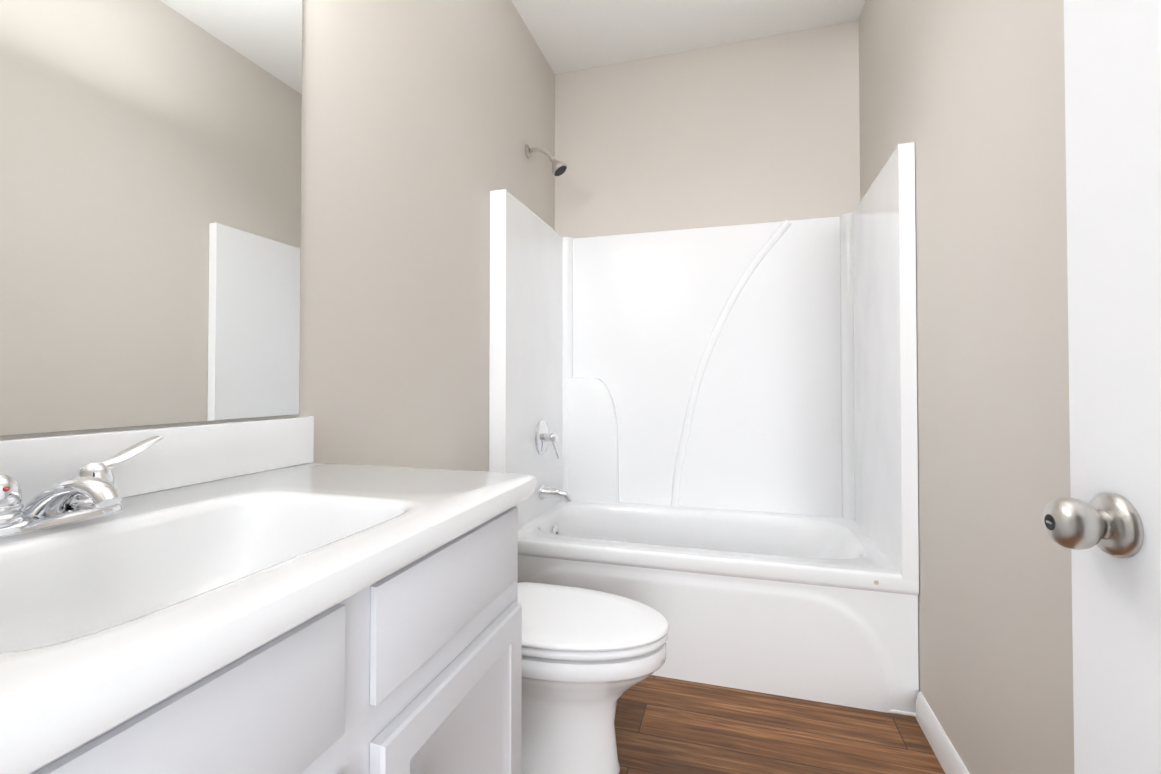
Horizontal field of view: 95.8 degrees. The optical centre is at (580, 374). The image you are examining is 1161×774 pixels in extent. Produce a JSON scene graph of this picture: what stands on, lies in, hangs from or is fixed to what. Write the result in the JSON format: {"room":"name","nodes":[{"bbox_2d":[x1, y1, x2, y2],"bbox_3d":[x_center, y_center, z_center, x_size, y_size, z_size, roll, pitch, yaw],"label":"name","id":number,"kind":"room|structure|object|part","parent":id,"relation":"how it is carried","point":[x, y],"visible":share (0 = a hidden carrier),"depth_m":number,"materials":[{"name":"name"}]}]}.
{"room":"bathroom","nodes":[
{"label":"bathroom","id":0,"kind":"room"},
{"bbox_2d":[0,0,554,471],"bbox_3d":[-0.590,-0.297,1.613,0.120,2.790,2.961,0,-1,17],"label":"wall","id":1,"kind":"structure","parent":0,"point":[424,122],"depth_m":1.61,"materials":[{"name":"paint"}]},
{"bbox_2d":[0,0,301,435],"bbox_3d":[-0.779,-0.475,0.760,0.005,1.118,0.934,0,-1,17],"label":"mirror","id":2,"kind":"object","parent":1,"relation":"attached to","point":[150,191],"visible":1,"depth_m":0.89,"materials":[{"name":"clear glass"}]},
{"bbox_2d":[525,145,566,176],"bbox_3d":[-0.160,-1.026,2.503,0.199,0.164,0.080,0,-1,17],"label":"shower head","id":3,"kind":"object","parent":1,"relation":"attached to","point":[559,168],"visible":1,"depth_m":2.49},
{"bbox_2d":[511,0,864,73],"bbox_3d":[0.198,-1.720,1.399,1.764,0.050,2.961,0,-1,17],"label":"ceiling","id":4,"kind":"structure","parent":0,"point":[570,35],"depth_m":2.51,"materials":[{"name":"paint"}]},
{"bbox_2d":[555,20,859,237],"bbox_3d":[0.604,-0.280,2.739,1.524,2.790,0.120,0,-1,17],"label":"wall","id":5,"kind":"structure","parent":0,"point":[760,130],"depth_m":2.67,"materials":[{"name":"paint"}]},
{"bbox_2d":[614,675,944,773],"bbox_3d":[0.112,1.115,1.069,1.764,0.050,3.561,0,-1,17],"label":"floor","id":6,"kind":"structure","parent":0,"point":[664,725],"depth_m":1.60,"materials":[{"name":"brown wood"}]},
{"bbox_2d":[0,416,535,773],"bbox_3d":[-0.492,0.586,0.670,0.592,0.996,0.976,0,-1,17],"label":"bathroom vanity","id":7,"kind":"object","parent":6,"relation":"on","point":[267,596],"visible":1,"depth_m":0.65,"materials":[{"name":"white wood"}]},
{"bbox_2d":[0,436,162,537],"bbox_3d":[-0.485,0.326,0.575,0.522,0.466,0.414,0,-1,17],"label":"faucet","id":8,"kind":"object","parent":7,"relation":"on","point":[87,504],"depth_m":0.67,"materials":[{"name":"silver metal"}]},
{"bbox_2d":[517,582,668,773],"bbox_3d":[-0.131,0.718,1.518,0.770,0.758,0.496,0,-1,17],"label":"toilet","id":9,"kind":"object","parent":6,"relation":"on","point":[590,657],"visible":0.4,"depth_m":1.40,"materials":[{"name":"white ceramic"}]},
{"bbox_2d":[489,142,918,716],"bbox_3d":[0.472,0.180,2.289,1.518,1.861,0.798,0,-1,17],"label":"shower","id":10,"kind":"object","parent":6,"relation":"on","point":[706,438],"visible":0.85,"depth_m":2.45,"materials":[{"name":"white plastic"}]},
{"bbox_2d":[859,0,1073,773],"bbox_3d":[0.985,-0.304,1.142,0.120,2.790,2.961,0,-1,17],"label":"wall","id":11,"kind":"structure","parent":0,"point":[967,97],"depth_m":1.22,"materials":[{"name":"paint"}]},
{"bbox_2d":[916,691,969,773],"bbox_3d":[0.808,1.042,0.765,0.015,0.088,1.901,0,-1,17],"label":"baseboard","id":12,"kind":"structure","parent":11,"relation":"attached to","point":[945,752],"depth_m":1.50,"materials":[{"name":"white wood"}]},
{"bbox_3d":[0.099,-1.347,-0.060,0.805,0.740,0.120,0,-1,17],"label":"wall","id":13,"kind":"structure","parent":0,"visible":0},
{"bbox_2d":[1042,0,1160,773],"bbox_3d":[0.536,0.051,0.249,0.162,2.030,0.778,0,-1,10],"label":"door","id":14,"kind":"structure","parent":13,"relation":"in","point":[1103,523],"depth_m":0.56,"materials":[{"name":"white wood"}]},
{"bbox_3d":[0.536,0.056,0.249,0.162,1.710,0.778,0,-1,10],"label":"knob","id":15,"kind":"part","parent":14,"relation":"part of","materials":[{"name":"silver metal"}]}
]}

